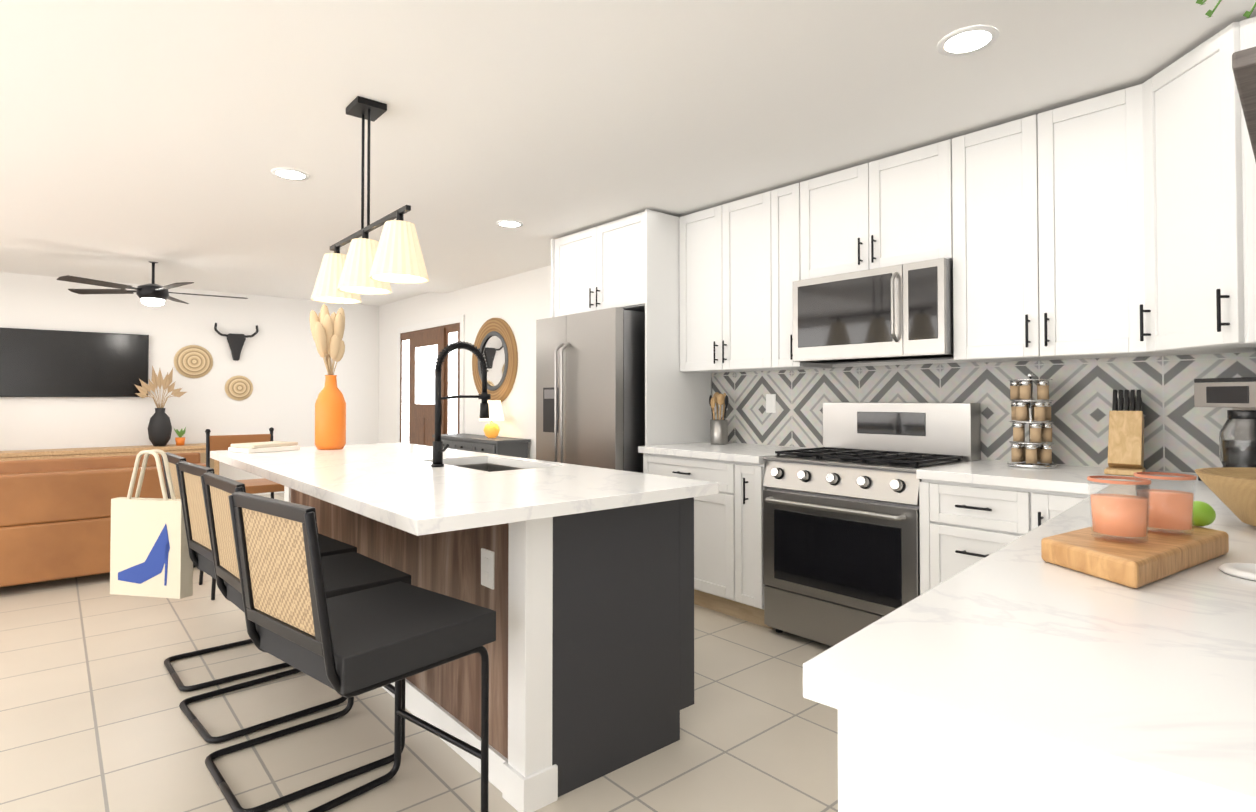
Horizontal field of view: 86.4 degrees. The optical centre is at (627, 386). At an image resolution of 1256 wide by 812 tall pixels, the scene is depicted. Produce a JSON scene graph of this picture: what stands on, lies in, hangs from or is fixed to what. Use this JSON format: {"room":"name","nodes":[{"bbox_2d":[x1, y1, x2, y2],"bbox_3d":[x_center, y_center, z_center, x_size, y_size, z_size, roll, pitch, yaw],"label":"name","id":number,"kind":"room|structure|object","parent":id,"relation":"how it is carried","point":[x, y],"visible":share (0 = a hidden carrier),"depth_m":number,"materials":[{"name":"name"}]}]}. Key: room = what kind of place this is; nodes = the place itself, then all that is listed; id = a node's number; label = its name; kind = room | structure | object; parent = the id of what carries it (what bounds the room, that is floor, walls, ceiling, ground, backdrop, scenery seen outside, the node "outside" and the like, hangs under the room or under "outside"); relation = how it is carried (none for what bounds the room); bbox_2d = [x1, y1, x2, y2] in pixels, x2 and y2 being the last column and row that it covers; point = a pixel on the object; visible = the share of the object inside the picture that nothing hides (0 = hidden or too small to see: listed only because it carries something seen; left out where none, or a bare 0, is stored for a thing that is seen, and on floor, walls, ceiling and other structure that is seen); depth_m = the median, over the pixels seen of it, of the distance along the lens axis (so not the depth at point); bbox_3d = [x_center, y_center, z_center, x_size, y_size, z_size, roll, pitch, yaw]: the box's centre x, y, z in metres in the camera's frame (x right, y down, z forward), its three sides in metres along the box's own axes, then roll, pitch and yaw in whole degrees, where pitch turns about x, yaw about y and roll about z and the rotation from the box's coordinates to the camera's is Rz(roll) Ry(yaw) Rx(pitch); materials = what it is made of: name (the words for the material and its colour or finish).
{"room":"kitchen","nodes":[
{"label":"kitchen","id":0,"kind":"room"},
{"bbox_2d":[0,272,379,479],"bbox_3d":[-5.885,0.087,7.493,6.120,2.530,0.100,1,-1,-41],"label":"wall","id":1,"kind":"structure","parent":0,"point":[279,364],"depth_m":8.08,"materials":[{"name":"white paint"}]},
{"bbox_2d":[0,328,148,396],"bbox_3d":[-6.005,-0.244,7.294,1.260,0.715,0.050,1,-1,-41],"label":"wall-mounted tv","id":2,"kind":"object","parent":1,"relation":"attached to","point":[44,363],"visible":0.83,"depth_m":7.24,"materials":[{"name":"black glass"}]},
{"bbox_2d":[174,345,212,377],"bbox_3d":[-5.189,-0.300,7.994,0.400,0.400,0.053,1,-1,-41],"label":"wall basket","id":3,"kind":"object","parent":1,"relation":"attached to","point":[193,361],"visible":1,"depth_m":7.98,"materials":[{"name":"beige wicker"}]},
{"bbox_2d":[214,323,258,360],"bbox_3d":[-4.853,-0.550,8.283,0.483,0.450,0.064,1,-1,-41],"label":"skull","id":4,"kind":"object","parent":1,"relation":"attached to","point":[236,342],"visible":0.98,"depth_m":8.26,"materials":[{"name":"black metal"}]},
{"bbox_2d":[225,376,252,399],"bbox_3d":[-4.825,0.016,8.302,0.310,0.310,0.053,1,-1,-41],"label":"wall basket","id":5,"kind":"object","parent":1,"relation":"attached to","point":[238,387],"visible":1,"depth_m":8.29,"materials":[{"name":"beige wicker"}]},
{"bbox_2d":[254,491,283,494],"bbox_3d":[-5.845,1.301,7.426,6.139,0.100,0.022,1,-1,-41],"label":"baseboard","id":6,"kind":"structure","parent":1,"relation":"attached to","point":[268,493],"depth_m":8.49,"materials":[{"name":"white wood"}]},
{"bbox_2d":[0,493,837,811],"bbox_3d":[-2.651,1.318,3.711,6.350,0.060,10.020,1,-1,-41],"label":"floor","id":7,"kind":"structure","parent":0,"point":[92,715],"depth_m":2.46,"materials":[{"name":"tile"}]},
{"bbox_2d":[0,452,205,586],"bbox_3d":[-4.556,0.858,4.183,3.170,0.875,1.030,1,-1,-41],"label":"sofa","id":8,"kind":"object","parent":7,"relation":"on","point":[55,519],"visible":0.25,"depth_m":4.31,"materials":[{"name":"leather"}]},
{"bbox_2d":[0,443,218,474],"bbox_3d":[-5.968,1.004,7.029,2.850,0.680,0.432,1,-1,-41],"label":"media console","id":9,"kind":"object","parent":7,"relation":"on","point":[13,455],"visible":0.06,"depth_m":7.12,"materials":[{"name":"brown wood"}]},
{"bbox_2d":[134,366,185,445],"bbox_3d":[-5.304,0.218,7.596,0.500,0.909,0.230,1,-1,-41],"label":"vase","id":10,"kind":"object","parent":9,"relation":"on","point":[159,429],"visible":1,"depth_m":7.56,"materials":[{"name":"black"}]},
{"bbox_2d":[161,452,290,691],"bbox_3d":[-1.818,0.790,3.106,0.546,0.972,0.505,1,-1,-41],"label":"counter stool","id":11,"kind":"object","parent":7,"relation":"on","point":[173,459],"visible":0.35,"depth_m":2.98,"materials":[{"name":"black metal"}]},
{"bbox_2d":[110,449,192,598],"bbox_3d":[-1.955,0.555,2.740,0.360,0.592,0.052,0,-1,11],"label":"tote bag","id":12,"kind":"object","parent":11,"relation":"hanging from","point":[149,554],"visible":1,"depth_m":2.71,"materials":[{"name":"beige fabric"}]},
{"bbox_2d":[199,427,283,599],"bbox_3d":[-2.493,0.789,4.372,0.462,1.022,0.461,1,-1,-41],"label":"stool","id":13,"kind":"object","parent":7,"relation":"on","point":[225,442],"visible":0.38,"depth_m":4.42,"materials":[{"name":"black metal"}]},
{"bbox_2d":[176,461,356,743],"bbox_3d":[-1.457,0.783,2.687,0.490,0.972,0.530,-1,-1,44],"label":"counter stool","id":14,"kind":"object","parent":7,"relation":"on","point":[189,474],"visible":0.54,"depth_m":2.60,"materials":[{"name":"black metal"}]},
{"bbox_2d":[200,472,410,811],"bbox_3d":[-1.099,0.776,2.271,0.530,0.972,0.490,1,-1,-44],"label":"counter stool","id":15,"kind":"object","parent":7,"relation":"on","point":[347,573],"visible":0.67,"depth_m":2.22,"materials":[{"name":"black metal"}]},
{"bbox_2d":[228,491,495,811],"bbox_3d":[-0.730,0.768,1.844,0.490,0.972,0.530,-1,-1,39],"label":"counter stool","id":16,"kind":"object","parent":7,"relation":"on","point":[353,644],"visible":1,"depth_m":1.73,"materials":[{"name":"black leather"}]},
{"bbox_2d":[432,433,530,457],"bbox_3d":[-1.527,0.925,6.799,0.385,0.830,1.380,1,-1,-41],"label":"console table","id":17,"kind":"object","parent":7,"relation":"on","point":[509,446],"visible":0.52,"depth_m":6.40,"materials":[{"name":"grey wood"}]},
{"bbox_2d":[479,400,503,437],"bbox_3d":[-1.353,0.322,6.642,0.250,0.370,0.250,1,-1,-41],"label":"table lamp","id":18,"kind":"object","parent":17,"relation":"on","point":[491,429],"visible":0.9,"depth_m":6.57,"materials":[{"name":"orange"}]},
{"bbox_2d":[284,462,693,811],"bbox_3d":[-0.923,0.840,3.242,0.734,0.880,2.744,1,-1,-41],"label":"kitchen island","id":19,"kind":"object","parent":7,"relation":"on","point":[579,579],"depth_m":2.19,"materials":[{"name":"black wood"}]},
{"bbox_2d":[210,442,717,537],"bbox_3d":[-1.042,0.378,3.130,1.126,0.040,2.886,1,-1,-41],"label":"island countertop","id":20,"kind":"structure","parent":19,"relation":"on","point":[395,485],"depth_m":2.36,"materials":[{"name":"white stone"}]},
{"bbox_2d":[228,441,299,452],"bbox_3d":[-2.092,0.347,3.853,0.229,0.045,0.306,-1,-1,33],"label":"books","id":21,"kind":"object","parent":20,"relation":"on","point":[259,447],"visible":1,"depth_m":3.77,"materials":[{"name":"white paper"}]},
{"bbox_2d":[309,304,345,449],"bbox_3d":[-1.791,-0.062,4.006,0.201,0.867,0.197,1,-1,-41],"label":"pampas vase","id":22,"kind":"object","parent":20,"relation":"on","point":[327,330],"visible":1,"depth_m":3.95,"materials":[{"name":"orange ceramic"}]},
{"bbox_2d":[431,341,490,466],"bbox_3d":[-0.732,0.073,3.013,0.285,0.563,0.131,1,-1,-41],"label":"faucet","id":23,"kind":"object","parent":20,"relation":"on","point":[484,396],"visible":1,"depth_m":2.98,"materials":[{"name":"black metal"}]},
{"bbox_2d":[536,307,644,472],"bbox_3d":[-0.112,0.399,4.797,0.846,1.785,0.915,1,-1,-41],"label":"refrigerator","id":24,"kind":"object","parent":7,"relation":"on","point":[590,388],"visible":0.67,"depth_m":4.41,"materials":[{"name":"silver metal"}]},
{"bbox_2d":[643,454,741,601],"bbox_3d":[0.599,0.855,4.134,0.667,0.880,0.810,1,-1,-41],"label":"base cabinet","id":25,"kind":"object","parent":7,"relation":"on","point":[717,517],"depth_m":3.77,"materials":[{"name":"white wood"}]},
{"bbox_2d":[638,442,806,465],"bbox_3d":[0.636,0.394,4.080,0.692,0.040,0.951,1,-1,-41],"label":"countertop","id":26,"kind":"structure","parent":25,"relation":"on","point":[730,452],"depth_m":3.96,"materials":[{"name":"white stone"}]},
{"bbox_2d":[709,392,728,443],"bbox_3d":[0.603,0.207,4.435,0.116,0.344,0.138,1,-1,-41],"label":"utensil crock","id":27,"kind":"object","parent":26,"relation":"on","point":[718,430],"visible":1,"depth_m":4.39,"materials":[{"name":"silver metal"}]},
{"bbox_2d":[742,462,766,589],"bbox_3d":[0.873,0.850,3.816,0.667,0.880,0.253,1,-1,-41],"label":"base cabinet","id":28,"kind":"object","parent":7,"relation":"on","point":[752,476],"depth_m":3.56,"materials":[{"name":"white wood"}]},
{"bbox_2d":[763,402,980,645],"bbox_3d":[1.202,0.682,3.378,0.732,1.200,0.822,1,-1,-41],"label":"range","id":29,"kind":"object","parent":7,"relation":"on","point":[841,537],"visible":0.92,"depth_m":3.25,"materials":[{"name":"silver metal"}]},
{"bbox_2d":[838,718,1073,811],"bbox_3d":[1.199,0.806,1.285,2.141,0.880,0.898,1,-1,-41],"label":"base cabinet","id":30,"kind":"object","parent":7,"relation":"on","point":[877,773],"depth_m":0.71,"materials":[{"name":"white wood"}]},
{"bbox_2d":[694,471,1255,811],"bbox_3d":[1.436,0.350,1.508,2.838,0.040,0.938,1,-1,-41],"label":"countertop","id":31,"kind":"structure","parent":30,"relation":"on","point":[1078,691],"depth_m":0.75,"materials":[{"name":"white stone"}]},
{"bbox_2d":[1041,525,1228,587],"bbox_3d":[0.969,0.303,1.273,0.517,0.045,0.179,1,-1,-34],"label":"cutting board","id":32,"kind":"object","parent":31,"relation":"on","point":[1156,556],"visible":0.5,"depth_m":1.18,"materials":[{"name":"brown wood"}]},
{"bbox_2d":[1087,476,1150,542],"bbox_3d":[0.899,0.224,1.225,0.095,0.112,0.095,1,-1,-41],"label":"drinking glass","id":33,"kind":"object","parent":32,"relation":"on","point":[1121,515],"visible":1,"depth_m":1.20,"materials":[{"name":"pink"}]},
{"bbox_2d":[1134,472,1196,535],"bbox_3d":[1.035,0.225,1.289,0.095,0.112,0.095,1,-1,-41],"label":"drinking glass","id":34,"kind":"object","parent":32,"relation":"on","point":[1171,509],"visible":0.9,"depth_m":1.26,"materials":[{"name":"pink"}]},
{"bbox_2d":[1192,501,1215,526],"bbox_3d":[1.150,0.256,1.348,0.053,0.051,0.054,1,-1,-41],"label":"lime","id":35,"kind":"object","parent":32,"relation":"on","point":[1204,514],"visible":0.79,"depth_m":1.33,"materials":[{"name":"green food"}]},
{"bbox_2d":[1194,377,1255,480],"bbox_3d":[2.233,0.156,2.369,0.253,0.375,0.243,0,-1,-11],"label":"coffee maker","id":36,"kind":"object","parent":31,"relation":"on","point":[1237,437],"visible":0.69,"depth_m":2.35,"materials":[{"name":"silver metal"}]},
{"bbox_2d":[1194,467,1255,526],"bbox_3d":[1.556,0.267,1.520,0.410,0.125,0.410,1,-1,-41],"label":"fruit basket","id":37,"kind":"object","parent":31,"relation":"on","point":[1233,489],"visible":1,"depth_m":1.54,"materials":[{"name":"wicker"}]},
{"bbox_2d":[1219,563,1255,580],"bbox_3d":[1.088,0.318,1.142,0.120,0.010,0.120,1,-1,-41],"label":"plate","id":38,"kind":"object","parent":31,"relation":"on","point":[1245,570],"visible":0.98,"depth_m":1.15,"materials":[{"name":"white ceramic"}]},
{"bbox_2d":[917,478,1049,537],"bbox_3d":[1.664,0.834,2.898,0.667,0.880,0.492,1,-1,-41],"label":"base cabinet","id":39,"kind":"object","parent":7,"relation":"on","point":[942,505],"depth_m":2.74,"materials":[{"name":"white wood"}]},
{"bbox_2d":[916,460,1149,493],"bbox_3d":[1.754,0.372,2.782,0.692,0.039,0.797,1,-1,-41],"label":"countertop","id":40,"kind":"structure","parent":39,"relation":"on","point":[1060,479],"depth_m":2.70,"materials":[{"name":"white stone"}]},
{"bbox_2d":[1007,372,1056,467],"bbox_3d":[1.799,0.144,2.986,0.190,0.420,0.190,1,-1,-41],"label":"spice rack","id":41,"kind":"object","parent":40,"relation":"on","point":[1035,451],"visible":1,"depth_m":2.94,"materials":[{"name":"silver metal"}]},
{"bbox_2d":[1104,390,1144,475],"bbox_3d":[2.028,0.181,2.726,0.120,0.338,0.248,-1,-1,41],"label":"knife block","id":42,"kind":"object","parent":40,"relation":"on","point":[1126,440],"visible":0.96,"depth_m":2.72,"materials":[{"name":"brown wood"}]},
{"bbox_2d":[1050,494,1065,501],"bbox_3d":[1.871,0.830,2.658,0.667,0.880,0.268,1,-1,-41],"label":"base cabinet","id":43,"kind":"object","parent":7,"relation":"on","point":[1052,496],"depth_m":2.49,"materials":[{"name":"white wood"}]},
{"bbox_2d":[0,0,1255,305],"bbox_3d":[-2.651,-1.237,3.755,6.350,0.130,10.020,1,-1,-41],"label":"ceiling","id":44,"kind":"structure","parent":0,"point":[138,136],"depth_m":2.85,"materials":[{"name":"white paint"}]},
{"bbox_2d":[57,261,247,305],"bbox_3d":[-4.320,-0.971,6.154,1.431,0.459,1.447,1,-1,-41],"label":"ceiling fan","id":45,"kind":"object","parent":44,"relation":"hanging from","point":[152,294],"visible":0.88,"depth_m":6.06,"materials":[{"name":"black metal"}]},
{"bbox_2d":[271,168,309,180],"bbox_3d":[-1.859,-1.170,3.684,0.189,0.006,0.189,0,-1,4],"label":"recessed light","id":46,"kind":"object","parent":44,"relation":"in","point":[294,174],"depth_m":3.68,"materials":[{"name":"white plastic"}]},
{"bbox_2d":[311,96,428,303],"bbox_3d":[-1.107,-0.795,2.820,0.217,0.784,0.957,1,-1,-41],"label":"pendant light","id":47,"kind":"object","parent":44,"relation":"hanging from","point":[365,265],"visible":1,"depth_m":2.75,"materials":[{"name":"black metal"}]},
{"bbox_2d":[496,220,522,227],"bbox_3d":[-0.838,-1.152,4.735,0.189,0.006,0.189,0,-1,4],"label":"recessed light","id":48,"kind":"object","parent":44,"relation":"in","point":[508,223],"depth_m":4.72,"materials":[{"name":"white plastic"}]},
{"bbox_2d":[937,25,998,55],"bbox_3d":[1.173,-1.193,2.310,0.189,0.006,0.189,0,-1,4],"label":"recessed light","id":49,"kind":"object","parent":44,"relation":"in","point":[966,39],"depth_m":2.30,"materials":[{"name":"white plastic"}]},
{"bbox_2d":[376,265,967,459],"bbox_3d":[-0.284,0.058,5.773,0.100,2.530,10.020,1,-1,-41],"label":"wall","id":50,"kind":"structure","parent":0,"point":[522,299],"depth_m":7.12,"materials":[{"name":"white paint"}]},
{"bbox_2d":[397,315,464,445],"bbox_3d":[-2.477,0.283,8.170,0.085,2.160,1.880,1,-1,-41],"label":"entry door","id":51,"kind":"structure","parent":50,"relation":"in","point":[420,346],"depth_m":8.14,"materials":[{"name":"brown wood"}]},
{"bbox_2d":[472,318,517,401],"bbox_3d":[-1.406,-0.267,6.963,0.050,0.900,0.900,1,-1,-41],"label":"round mirror","id":52,"kind":"object","parent":50,"relation":"attached to","point":[495,343],"visible":0.77,"depth_m":6.89,"materials":[{"name":"brown wood"}]},
{"bbox_2d":[551,209,674,320],"bbox_3d":[0.004,-0.827,4.912,0.592,0.610,1.050,1,-1,-41],"label":"upper cabinet","id":53,"kind":"object","parent":50,"relation":"attached to","point":[627,263],"depth_m":4.54,"materials":[{"name":"white wood"}]},
{"bbox_2d":[675,189,798,376],"bbox_3d":[0.726,-0.623,4.276,0.322,1.040,0.805,1,-1,-41],"label":"upper cabinet","id":54,"kind":"object","parent":50,"relation":"attached to","point":[727,255],"depth_m":4.15,"materials":[{"name":"white wood"}]},
{"bbox_2d":[779,179,831,369],"bbox_3d":[1.022,-0.629,3.933,0.322,1.040,0.320,1,-1,-41],"label":"upper cabinet","id":55,"kind":"object","parent":50,"relation":"attached to","point":[795,199],"depth_m":3.81,"materials":[{"name":"white wood"}]},
{"bbox_2d":[811,139,954,277],"bbox_3d":[1.360,-0.873,3.545,0.322,0.565,0.835,1,-1,-41],"label":"upper cabinet","id":56,"kind":"object","parent":50,"relation":"attached to","point":[898,209],"depth_m":3.38,"materials":[{"name":"white wood"}]},
{"bbox_2d":[793,258,953,363],"bbox_3d":[1.313,-0.364,3.496,0.446,0.445,0.830,1,-1,-41],"label":"microwave","id":57,"kind":"object","parent":56,"relation":"attached to","point":[902,312],"visible":0.96,"depth_m":3.32,"materials":[{"name":"silver metal"}]},
{"bbox_2d":[951,122,1014,362],"bbox_3d":[1.750,-0.643,3.089,0.322,1.040,0.480,1,-1,-41],"label":"upper cabinet","id":58,"kind":"object","parent":50,"relation":"attached to","point":[982,161],"depth_m":3.02,"materials":[{"name":"white wood"}]},
{"bbox_2d":[712,352,1255,473],"bbox_3d":[1.735,0.279,3.344,0.006,0.805,3.510,1,-1,-41],"label":"tile backsplash","id":59,"kind":"structure","parent":50,"relation":"attached to","point":[1181,433],"depth_m":3.13,"materials":[{"name":"grey tile"}]},
{"bbox_2d":[766,394,775,412],"bbox_3d":[0.916,0.107,4.288,0.006,0.120,0.075,1,-1,-41],"label":"outlet","id":60,"kind":"object","parent":59,"relation":"attached to","point":[770,403],"visible":1,"depth_m":4.28,"materials":[{"name":"white plastic"}]},
{"bbox_2d":[1011,96,1166,360],"bbox_3d":[1.970,-0.648,2.806,0.357,1.040,0.476,1,-1,-41],"label":"upper cabinet","id":61,"kind":"object","parent":50,"relation":"attached to","point":[1057,150],"depth_m":2.80,"materials":[{"name":"white wood"}]},
{"bbox_2d":[1099,17,1255,356],"bbox_3d":[2.100,-0.654,2.455,0.620,1.040,0.432,1,-1,-41],"label":"upper cabinet","id":62,"kind":"object","parent":50,"relation":"attached to","point":[1117,223],"depth_m":2.40,"materials":[{"name":"white wood"}]},
{"bbox_2d":[1232,46,1255,161],"bbox_3d":[1.445,-0.325,1.183,1.880,0.018,0.440,1,-1,-44],"label":"floating shelf","id":63,"kind":"object","parent":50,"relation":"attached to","point":[1244,65],"visible":1,"depth_m":0.72,"materials":[{"name":"brown wood"}]},
{"bbox_2d":[1196,0,1255,18],"bbox_3d":[0.949,-0.512,0.856,0.348,0.343,0.364,1,-1,-41],"label":"plant","id":64,"kind":"object","parent":63,"relation":"on","point":[1209,13],"visible":1,"depth_m":0.98,"materials":[{"name":"green plant"}]}
]}

